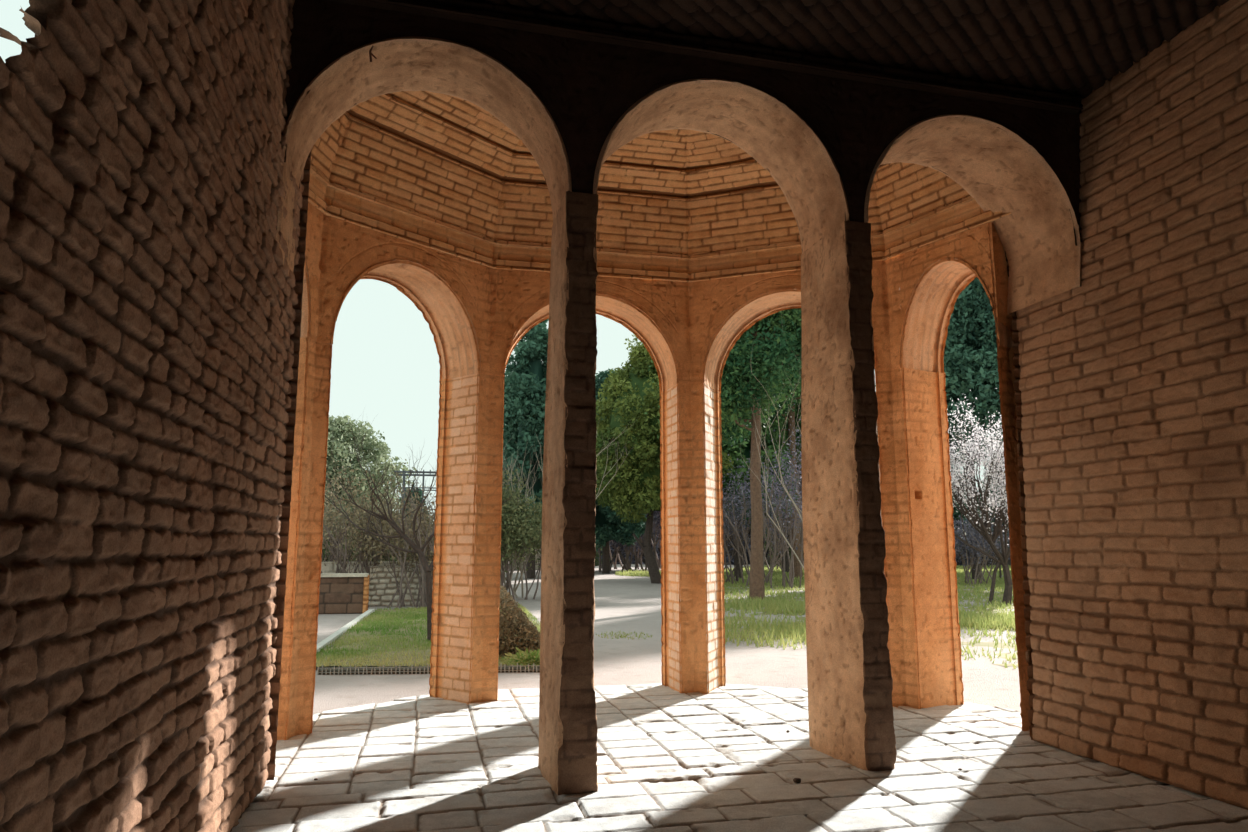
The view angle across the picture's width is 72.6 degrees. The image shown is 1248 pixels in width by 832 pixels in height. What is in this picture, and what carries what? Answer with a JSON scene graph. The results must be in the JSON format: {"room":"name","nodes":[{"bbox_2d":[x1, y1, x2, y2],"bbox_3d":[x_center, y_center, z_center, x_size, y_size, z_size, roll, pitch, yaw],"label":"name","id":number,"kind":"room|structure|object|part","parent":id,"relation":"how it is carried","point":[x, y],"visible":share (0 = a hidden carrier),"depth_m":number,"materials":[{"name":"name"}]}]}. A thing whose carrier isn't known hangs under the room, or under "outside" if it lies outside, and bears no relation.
{"room":"garden pavilion","nodes":[
{"label":"garden pavilion","id":0,"kind":"room"},
{"bbox_2d":[0,0,310,831],"bbox_3d":[-1.495,-0.921,1.168,0.640,5.170,9.650,2,-9,-13],"label":"wall","id":1,"kind":"structure","parent":0,"point":[151,308],"depth_m":2.90,"materials":[{"name":"brown brick"}]},
{"bbox_2d":[282,0,1081,276],"bbox_3d":[0.637,-2.720,6.661,6.631,2.630,0.852,2,-9,-15],"label":"wall","id":2,"kind":"structure","parent":0,"point":[585,86],"depth_m":6.03,"materials":[{"name":"brick"}]},
{"bbox_2d":[276,36,571,275],"bbox_3d":[-1.334,-1.691,5.899,1.868,1.609,0.766,2,-9,-13],"label":"arch","id":3,"kind":"object","parent":2,"relation":"attached to","point":[406,63],"visible":0.94,"depth_m":5.86,"materials":[{"name":"brown stone"}]},
{"bbox_2d":[369,45,376,61],"bbox_3d":[-1.642,-2.362,5.537,0.072,0.091,0.039,-8,-12,43],"label":"iron hook","id":4,"kind":"object","parent":3,"relation":"attached to","point":[370,50],"visible":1,"depth_m":5.53,"materials":[{"name":"black metal"}]},
{"bbox_2d":[324,0,1082,113],"bbox_3d":[0.819,-2.662,6.208,6.006,0.120,0.100,2,-9,-14],"label":"trim","id":5,"kind":"structure","parent":2,"relation":"attached to","point":[470,11],"depth_m":6.15,"materials":[{"name":"wood"}]},
{"bbox_2d":[593,78,848,253],"bbox_3d":[0.646,-1.914,6.499,1.948,0.989,0.852,2,-9,-13],"label":"arch","id":6,"kind":"object","parent":2,"relation":"attached to","point":[760,124],"visible":0.91,"depth_m":6.52,"materials":[{"name":"brown stone"}]},
{"bbox_2d":[864,114,1080,314],"bbox_3d":[2.633,-1.657,7.027,1.983,1.339,0.936,2,-9,-13],"label":"arch","id":7,"kind":"object","parent":2,"relation":"attached to","point":[998,168],"visible":0.84,"depth_m":7.12,"materials":[{"name":"brown stone"}]},
{"bbox_2d":[232,683,1247,831],"bbox_3d":[1.450,1.962,2.814,8.000,0.045,13.350,2,-9,-13],"label":"floor","id":8,"kind":"structure","parent":0,"point":[423,763],"depth_m":5.55,"materials":[{"name":"stone"}]},
{"bbox_2d":[277,337,331,739],"bbox_3d":[-2.908,0.976,7.090,0.674,3.250,0.667,-7,-11,38],"label":"pier","id":9,"kind":"object","parent":8,"relation":"on","point":[304,558],"visible":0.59,"depth_m":7.00,"materials":[{"name":"orange brick"}]},
{"bbox_2d":[300,202,322,340],"bbox_3d":[-2.995,-1.723,6.897,0.601,2.030,1.356,-1,-9,8],"label":"brick arch","id":10,"kind":"object","parent":9,"relation":"on","point":[310,301],"visible":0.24,"depth_m":7.22,"materials":[{"name":"orange brick"}]},
{"bbox_2d":[429,373,503,704],"bbox_3d":[-1.588,1.218,8.689,0.689,3.250,0.688,2,-9,-13],"label":"pier","id":11,"kind":"object","parent":8,"relation":"on","point":[464,655],"visible":0.99,"depth_m":8.52,"materials":[{"name":"orange brick"}]},
{"bbox_2d":[317,213,490,379],"bbox_3d":[-2.226,-1.505,8.341,0.608,2.030,2.122,-7,-11,40],"label":"brick arch","id":12,"kind":"object","parent":11,"relation":"on","point":[452,293],"visible":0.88,"depth_m":8.46,"materials":[{"name":"orange brick"}]},
{"bbox_2d":[489,268,690,391],"bbox_3d":[-0.395,-1.345,9.399,2.350,2.030,0.602,2,-9,-13],"label":"brick arch","id":13,"kind":"object","parent":11,"relation":"on","point":[656,312],"visible":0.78,"depth_m":9.22,"materials":[{"name":"orange brick"}]},
{"bbox_2d":[538,191,597,795],"bbox_3d":[-0.376,0.454,5.841,0.299,3.890,0.749,2,-9,-13],"label":"pier","id":14,"kind":"object","parent":8,"relation":"on","point":[567,759],"visible":1,"depth_m":5.57,"materials":[{"name":"paint"}]},
{"bbox_2d":[660,383,725,693],"bbox_3d":[0.808,1.301,9.235,0.669,3.250,0.681,2,-9,-13],"label":"pier","id":15,"kind":"object","parent":8,"relation":"on","point":[691,493],"visible":1,"depth_m":9.09,"materials":[{"name":"orange brick"}]},
{"bbox_2d":[793,778,800,782],"bbox_3d":[1.111,2.339,5.454,0.053,0.031,0.043,2,-9,-13],"label":"pebble","id":16,"kind":"object","parent":8,"relation":"on","point":[796,780],"visible":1,"depth_m":5.44,"materials":[{"name":"black stone"}]},
{"bbox_2d":[801,221,896,770],"bbox_3d":[1.629,0.538,6.399,0.310,3.890,0.835,2,-9,-13],"label":"pier","id":17,"kind":"object","parent":8,"relation":"on","point":[849,676],"visible":1,"depth_m":6.21,"materials":[{"name":"paint"}]},
{"bbox_2d":[875,367,963,708],"bbox_3d":[2.891,1.175,8.401,0.703,3.250,0.686,-4,-9,22],"label":"pier","id":18,"kind":"object","parent":8,"relation":"on","point":[924,643],"visible":0.92,"depth_m":8.24,"materials":[{"name":"orange brick"}]},
{"bbox_2d":[885,222,1013,372],"bbox_3d":[3.204,-1.512,8.293,0.601,2.030,1.331,5,-10,-31],"label":"brick arch","id":19,"kind":"object","parent":18,"relation":"on","point":[930,278],"visible":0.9,"depth_m":8.39,"materials":[{"name":"orange brick"}]},
{"bbox_2d":[988,222,1030,730],"bbox_3d":[3.653,0.423,7.243,0.614,4.390,0.501,5,-10,-28],"label":"pier","id":20,"kind":"object","parent":8,"relation":"on","point":[1005,355],"visible":0.26,"depth_m":7.33,"materials":[{"name":"orange brick"}]},
{"bbox_2d":[688,260,890,391],"bbox_3d":[1.792,-1.366,9.260,2.269,2.030,0.611,-3,-9,21],"label":"brick arch","id":21,"kind":"object","parent":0,"point":[722,310],"visible":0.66,"depth_m":9.21,"materials":[{"name":"orange brick"}]},
{"bbox_2d":[308,91,1011,282],"bbox_3d":[-0.066,-3.049,8.426,8.355,2.851,3.483,2,-9,-13],"label":"vault","id":22,"kind":"object","parent":21,"relation":"on","point":[436,171],"visible":0.41,"depth_m":8.67,"materials":[{"name":"brick"}]},
{"bbox_2d":[473,0,1228,97],"bbox_3d":[1.949,-3.587,1.834,7.630,0.399,9.620,2,-9,-13],"label":"ceiling","id":23,"kind":"structure","parent":0,"point":[1070,47],"depth_m":6.05,"materials":[{"name":"wood"}]},
{"bbox_2d":[1011,0,1247,809],"bbox_3d":[4.773,-0.675,2.772,1.290,5.175,10.016,2,-9,-13],"label":"wall","id":24,"kind":"structure","parent":0,"point":[1131,381],"depth_m":5.94,"materials":[{"name":"brown brick"}]},
{"label":"outside","id":25,"kind":"structure","parent":0,"visible":0},
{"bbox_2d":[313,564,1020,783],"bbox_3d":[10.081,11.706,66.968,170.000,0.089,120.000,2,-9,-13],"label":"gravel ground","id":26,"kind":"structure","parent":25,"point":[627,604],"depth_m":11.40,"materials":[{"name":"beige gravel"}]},
{"bbox_2d":[318,573,369,613],"bbox_3d":[-6.738,4.085,19.553,1.644,0.900,0.400,2,-9,-13],"label":"wall","id":27,"kind":"structure","parent":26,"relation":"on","point":[339,593],"depth_m":19.49,"materials":[{"name":"brick"}]},
{"bbox_2d":[316,609,374,651],"bbox_3d":[-4.969,3.818,15.192,0.121,0.100,8.666,2,-9,-10],"label":"kerb","id":28,"kind":"object","parent":26,"relation":"on","point":[332,637],"visible":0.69,"depth_m":14.39,"materials":[{"name":"concrete"}]},
{"bbox_2d":[323,415,415,561],"bbox_3d":[-9.954,2.824,28.453,5.490,6.085,4.857,-2,-9,16],"label":"tree","id":29,"kind":"object","parent":26,"relation":"on","point":[343,442],"visible":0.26,"depth_m":27.74,"materials":[{"name":"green plant"}]},
{"bbox_2d":[322,513,431,561],"bbox_3d":[-21.022,9.220,55.982,17.467,6.945,5.182,2,-9,-13],"label":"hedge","id":30,"kind":"object","parent":26,"relation":"on","point":[353,542],"visible":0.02,"depth_m":55.52,"materials":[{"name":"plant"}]},
{"bbox_2d":[321,454,434,579],"bbox_3d":[-7.110,2.868,22.082,4.679,4.162,6.314,2,-9,-13],"label":"bare shrub","id":31,"kind":"object","parent":26,"relation":"on","point":[343,564],"visible":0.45,"depth_m":22.33,"materials":[{"name":"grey plant"}]},
{"bbox_2d":[340,483,435,607],"bbox_3d":[-5.406,3.342,22.002,4.337,3.218,2.700,-4,-10,25],"label":"bare shrub","id":32,"kind":"object","parent":26,"relation":"on","point":[385,528],"visible":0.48,"depth_m":21.87,"materials":[{"name":"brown plant"}]},
{"bbox_2d":[369,565,432,605],"bbox_3d":[-5.367,4.481,22.452,2.588,1.051,0.500,2,-9,-13],"label":"stone wall","id":33,"kind":"structure","parent":26,"relation":"on","point":[382,585],"depth_m":22.07,"materials":[{"name":"beige stone"}]},
{"bbox_2d":[321,561,417,572],"bbox_3d":[-8.970,4.520,22.970,8.069,1.128,0.800,2,-9,-13],"label":"stone coping","id":34,"kind":"object","parent":33,"relation":"on","point":[329,568],"visible":0.04,"depth_m":22.94},
{"bbox_2d":[398,480,430,558],"bbox_3d":[-14.335,7.338,57.855,2.519,5.950,2.442,2,-9,-13],"label":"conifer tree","id":35,"kind":"object","parent":26,"relation":"on","point":[419,492],"visible":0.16,"depth_m":57.85,"materials":[{"name":"green plant"}]},
{"bbox_2d":[397,469,436,552],"bbox_3d":[-6.566,3.773,27.583,1.834,3.940,1.600,2,-9,-13],"label":"pergola","id":36,"kind":"object","parent":26,"relation":"on","point":[404,472],"visible":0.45,"depth_m":27.26,"materials":[{"name":"grey paint"}]},
{"bbox_3d":[-7.033,3.694,26.864,0.052,3.860,0.060,2,-9,-13],"label":"post","id":37,"kind":"part","parent":36,"relation":"part of","materials":[{"name":"black metal"}]},
{"bbox_3d":[-6.566,2.116,27.833,1.834,0.588,1.600,2,-9,-13],"label":"roof frame","id":38,"kind":"part","parent":36,"relation":"part of","materials":[{"name":"grey paint"}]},
{"bbox_3d":[-6.435,3.717,26.999,0.052,3.865,0.060,2,-9,-13],"label":"post","id":39,"kind":"part","parent":36,"relation":"part of","materials":[{"name":"grey metal"}]},
{"bbox_2d":[325,411,515,640],"bbox_3d":[-3.474,1.700,13.617,3.368,3.897,2.180,2,-9,-13],"label":"bare tree","id":40,"kind":"object","parent":26,"relation":"on","point":[427,568],"visible":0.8,"depth_m":13.64,"materials":[{"name":"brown plant"}]},
{"bbox_2d":[316,602,539,666],"bbox_3d":[-3.277,3.883,15.822,3.595,0.104,11.404,2,-9,-11],"label":"grass","id":41,"kind":"structure","parent":26,"relation":"on","point":[378,620],"depth_m":13.21,"materials":[{"name":"green plant"}]},
{"bbox_2d":[317,663,539,674],"bbox_3d":[-2.289,3.066,10.285,2.787,0.134,0.024,1,-9,-3],"label":"edging","id":42,"kind":"object","parent":26,"relation":"on","point":[501,666],"visible":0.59,"depth_m":10.25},
{"bbox_2d":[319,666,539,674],"bbox_3d":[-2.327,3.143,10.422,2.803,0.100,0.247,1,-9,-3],"label":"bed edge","id":43,"kind":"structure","parent":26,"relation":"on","point":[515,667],"depth_m":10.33,"materials":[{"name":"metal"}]},
{"bbox_2d":[373,459,522,607],"bbox_3d":[-4.927,2.564,20.850,3.870,4.397,3.215,-5,-10,31],"label":"bare shrub","id":44,"kind":"object","parent":26,"relation":"on","point":[422,601],"visible":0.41,"depth_m":20.90,"materials":[{"name":"brown plant"}]},
{"bbox_2d":[503,376,512,570],"bbox_3d":[-7.156,3.274,51.717,5.492,12.151,5.383,8,-11,-41],"label":"conifer tree","id":45,"kind":"object","parent":26,"relation":"on","point":[504,376],"visible":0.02,"depth_m":50.70,"materials":[{"name":"green plant"}]},
{"bbox_2d":[498,584,539,658],"bbox_3d":[-1.648,2.851,11.803,1.539,1.021,1.052,2,-9,-13],"label":"dry shrub","id":46,"kind":"object","parent":26,"relation":"on","point":[517,623],"visible":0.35,"depth_m":11.46,"materials":[{"name":"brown plant"}]},
{"bbox_2d":[499,647,539,667],"bbox_3d":[-1.128,3.114,10.830,1.020,0.362,0.892,2,-9,-13],"label":"leafy plant","id":47,"kind":"object","parent":26,"relation":"on","point":[525,656],"visible":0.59,"depth_m":10.73,"materials":[{"name":"green plant"}]},
{"bbox_2d":[500,460,541,600],"bbox_3d":[-3.495,3.319,24.841,3.689,4.121,3.894,-1,-9,7],"label":"bare shrub","id":48,"kind":"object","parent":26,"relation":"on","point":[515,526],"visible":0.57,"depth_m":24.52,"materials":[{"name":"green plant"}]},
{"bbox_2d":[501,549,540,569],"bbox_3d":[-6.009,9.171,54.379,4.471,1.321,2.200,2,-9,-13],"label":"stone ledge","id":49,"kind":"object","parent":26,"relation":"on","point":[536,556],"visible":0.04,"depth_m":53.30,"materials":[{"name":"grey stone"}]},
{"bbox_2d":[502,319,548,578],"bbox_3d":[-4.265,0.935,40.291,5.482,13.300,5.472,4,-9,-23],"label":"conifer tree","id":50,"kind":"object","parent":26,"relation":"on","point":[525,386],"visible":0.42,"depth_m":39.31,"materials":[{"name":"green plant"}]},
{"bbox_2d":[500,421,634,597],"bbox_3d":[-2.554,2.828,25.999,6.133,5.445,3.304,-1,-9,6],"label":"bare shrub","id":51,"kind":"object","parent":26,"relation":"on","point":[520,565],"visible":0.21,"depth_m":25.54,"materials":[{"name":"brown plant"}]},
{"bbox_2d":[537,542,601,565],"bbox_3d":[-7.243,10.231,63.198,13.158,8.461,5.835,2,-9,-13],"label":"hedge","id":52,"kind":"object","parent":26,"relation":"on","point":[597,554],"visible":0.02,"depth_m":64.09,"materials":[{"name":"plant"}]},
{"bbox_2d":[595,368,646,573],"bbox_3d":[-0.943,2.944,47.094,4.626,11.382,4.736,-2,-9,10],"label":"conifer tree","id":53,"kind":"object","parent":26,"relation":"on","point":[608,527],"visible":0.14,"depth_m":45.38,"materials":[{"name":"green plant"}]},
{"bbox_2d":[596,630,651,639],"bbox_3d":[-0.001,3.792,14.754,0.938,0.071,1.337,2,-9,-13],"label":"weed patch","id":54,"kind":"object","parent":26,"relation":"on","point":[611,632],"visible":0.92,"depth_m":14.65,"materials":[{"name":"green plant"}]},
{"bbox_2d":[594,511,660,571],"bbox_3d":[0.421,6.077,51.337,11.559,6.581,6.656,4,-10,-27],"label":"bare shrub","id":55,"kind":"object","parent":26,"relation":"on","point":[657,514],"visible":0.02,"depth_m":50.46,"materials":[{"name":"grey plant"}]},
{"bbox_2d":[596,528,660,563],"bbox_3d":[0.113,10.881,70.975,17.260,10.651,5.724,2,-9,-13],"label":"bank","id":56,"kind":"object","parent":26,"relation":"on","point":[611,547],"visible":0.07,"depth_m":69.83,"materials":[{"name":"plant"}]},
{"bbox_2d":[609,520,660,569],"bbox_3d":[1.609,5.953,55.937,10.157,8.228,7.436,2,-9,-16],"label":"bare shrub","id":57,"kind":"object","parent":26,"relation":"on","point":[638,548],"visible":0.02,"depth_m":54.95,"materials":[{"name":"grey plant"}]},
{"bbox_2d":[615,569,660,576],"bbox_3d":[1.241,8.066,43.808,3.384,0.300,4.784,2,-9,-13],"label":"weed patch","id":58,"kind":"object","parent":26,"relation":"on","point":[641,573],"visible":0.56,"depth_m":43.05,"materials":[{"name":"green plant"}]},
{"bbox_2d":[595,333,733,583],"bbox_3d":[1.541,1.575,35.208,6.456,10.673,6.192,3,-9,-19],"label":"cypress tree","id":59,"kind":"object","parent":26,"relation":"on","point":[635,487],"visible":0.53,"depth_m":33.64,"materials":[{"name":"green plant"}]},
{"bbox_2d":[639,520,772,564],"bbox_3d":[9.759,10.819,69.041,17.288,10.997,5.376,2,-9,-11],"label":"bank","id":60,"kind":"object","parent":26,"relation":"on","point":[730,548],"visible":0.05,"depth_m":67.93,"materials":[{"name":"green plant"}]},
{"bbox_2d":[726,535,747,580],"bbox_3d":[4.541,5.750,34.728,0.919,2.221,1.582,-7,-11,37],"label":"young tree","id":61,"kind":"object","parent":26,"relation":"on","point":[737,567],"visible":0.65,"depth_m":34.48,"materials":[{"name":"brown plant"}]},
{"bbox_2d":[722,404,802,588],"bbox_3d":[5.848,3.132,31.987,5.818,6.641,6.509,-5,-10,30],"label":"bare shrub","id":62,"kind":"object","parent":26,"relation":"on","point":[791,563],"visible":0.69,"depth_m":31.62,"materials":[{"name":"grey plant"}]},
{"bbox_2d":[724,613,805,649],"bbox_3d":[2.515,3.681,14.772,3.084,0.303,4.269,2,-9,-13],"label":"weed patch","id":63,"kind":"object","parent":26,"relation":"on","point":[795,626],"visible":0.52,"depth_m":14.41,"materials":[{"name":"green plant"}]},
{"bbox_2d":[729,595,805,614],"bbox_3d":[4.104,4.636,20.992,2.926,0.308,4.010,2,-9,-13],"label":"weed patch","id":64,"kind":"object","parent":26,"relation":"on","point":[763,603],"visible":0.55,"depth_m":20.97,"materials":[{"name":"green plant"}]},
{"bbox_2d":[740,347,803,568],"bbox_3d":[5.300,1.133,23.600,4.570,8.090,3.622,0,-9,2],"label":"bare shrub","id":65,"kind":"object","parent":26,"relation":"on","point":[764,442],"visible":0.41,"depth_m":24.00,"materials":[{"name":"brown plant"}]},
{"bbox_2d":[763,515,803,565],"bbox_3d":[18.015,10.626,66.845,16.610,10.168,5.654,2,-9,-13],"label":"bank","id":66,"kind":"object","parent":26,"relation":"on","point":[768,555],"visible":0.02,"depth_m":65.12,"materials":[{"name":"green plant"}]},
{"bbox_2d":[724,565,1017,668],"bbox_3d":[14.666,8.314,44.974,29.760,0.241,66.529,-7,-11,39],"label":"meadow grass","id":67,"kind":"structure","parent":26,"relation":"on","point":[777,575],"depth_m":25.22,"materials":[{"name":"green plant"}]},
{"bbox_2d":[644,308,801,599],"bbox_3d":[4.020,-0.116,25.346,6.831,11.000,6.826,3,-9,-20],"label":"pine tree","id":68,"kind":"object","parent":67,"relation":"on","point":[775,340],"visible":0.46,"depth_m":24.30,"materials":[{"name":"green plant"}]},
{"bbox_2d":[721,403,799,578],"bbox_3d":[5.131,0.794,40.768,5.925,13.750,6.176,2,-9,-13],"label":"conifer tree","id":69,"kind":"object","parent":67,"relation":"on","point":[745,453],"visible":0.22,"depth_m":38.55,"materials":[{"name":"green plant"}]},
{"bbox_2d":[722,465,800,583],"bbox_3d":[5.174,4.319,34.556,6.629,5.046,4.896,2,-9,-13],"label":"bare shrub","id":70,"kind":"object","parent":67,"relation":"on","point":[734,534],"visible":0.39,"depth_m":34.47,"materials":[{"name":"grey plant"}]},
{"bbox_2d":[744,470,803,569],"bbox_3d":[10.631,4.627,51.214,11.053,9.408,10.448,-7,-11,40],"label":"bare shrub","id":71,"kind":"object","parent":67,"relation":"on","point":[800,484],"visible":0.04,"depth_m":49.97,"materials":[{"name":"plant"}]},
{"bbox_2d":[762,369,802,578],"bbox_3d":[7.901,-0.312,40.912,7.706,15.985,7.445,6,-10,-34],"label":"pine tree","id":72,"kind":"object","parent":67,"relation":"on","point":[791,414],"visible":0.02,"depth_m":39.78,"materials":[{"name":"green plant"}]},
{"bbox_2d":[781,392,801,571],"bbox_3d":[9.065,0.449,47.795,8.655,16.505,8.530,8,-11,-41],"label":"conifer tree","id":73,"kind":"object","parent":67,"relation":"on","point":[797,412],"visible":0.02,"depth_m":44.95,"materials":[{"name":"green plant"}]},
{"bbox_2d":[875,385,979,545],"bbox_3d":[18.074,1.699,53.500,7.707,15.808,7.704,-7,-11,39],"label":"conifer tree","id":74,"kind":"object","parent":67,"relation":"on","point":[955,514],"visible":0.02,"depth_m":50.60,"materials":[{"name":"green plant"}]},
{"bbox_2d":[944,277,1003,578],"bbox_3d":[15.865,-0.765,38.921,7.837,16.284,8.015,-7,-11,38],"label":"conifer tree","id":75,"kind":"object","parent":67,"relation":"on","point":[970,349],"visible":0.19,"depth_m":36.73,"materials":[{"name":"green plant"}]},
{"bbox_2d":[947,388,1012,604],"bbox_3d":[9.978,2.001,23.673,3.755,6.425,4.378,2,-9,-16],"label":"blossom tree","id":76,"kind":"object","parent":67,"relation":"on","point":[983,526],"visible":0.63,"depth_m":22.96,"materials":[{"name":"white plant"}]},
{"bbox_2d":[958,605,1014,630],"bbox_3d":[7.079,4.038,17.133,2.252,0.293,3.228,2,-9,-13],"label":"weed patch","id":77,"kind":"object","parent":67,"relation":"on","point":[988,616],"visible":0.46,"depth_m":16.39,"materials":[{"name":"green plant"}]},
{"bbox_2d":[977,465,1008,547],"bbox_3d":[24.599,3.413,50.977,6.955,11.607,6.974,4,-9,-25],"label":"conifer tree","id":78,"kind":"object","parent":67,"relation":"on","point":[991,491],"visible":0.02,"depth_m":51.05,"materials":[{"name":"green plant"}]},
{"bbox_2d":[955,546,986,565],"bbox_3d":[25.501,10.437,64.551,16.751,9.668,5.435,2,-9,-15],"label":"bank","id":79,"kind":"object","parent":26,"relation":"on","point":[959,556],"visible":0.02,"depth_m":63.30,"materials":[{"name":"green plant"}]},
{"bbox_2d":[953,509,1011,585],"bbox_3d":[14.121,5.101,33.962,4.394,3.288,4.251,4,-9,-23],"label":"bare shrub","id":80,"kind":"object","parent":26,"relation":"on","point":[971,535],"visible":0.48,"depth_m":33.32,"materials":[{"name":"grey plant"}]},
{"bbox_2d":[978,500,1010,565],"bbox_3d":[33.234,10.108,64.196,17.233,10.684,5.618,2,-9,-13],"label":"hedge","id":81,"kind":"object","parent":26,"relation":"on","point":[1009,560],"visible":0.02,"depth_m":62.50,"materials":[{"name":"green plant"}]},
{"bbox_2d":[998,538,1009,577],"bbox_3d":[17.512,6.234,39.037,1.487,2.527,0.937,8,-11,-41],"label":"young tree","id":82,"kind":"object","parent":26,"relation":"on","point":[1000,573],"visible":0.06,"depth_m":38.61,"materials":[{"name":"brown plant"}]}
]}

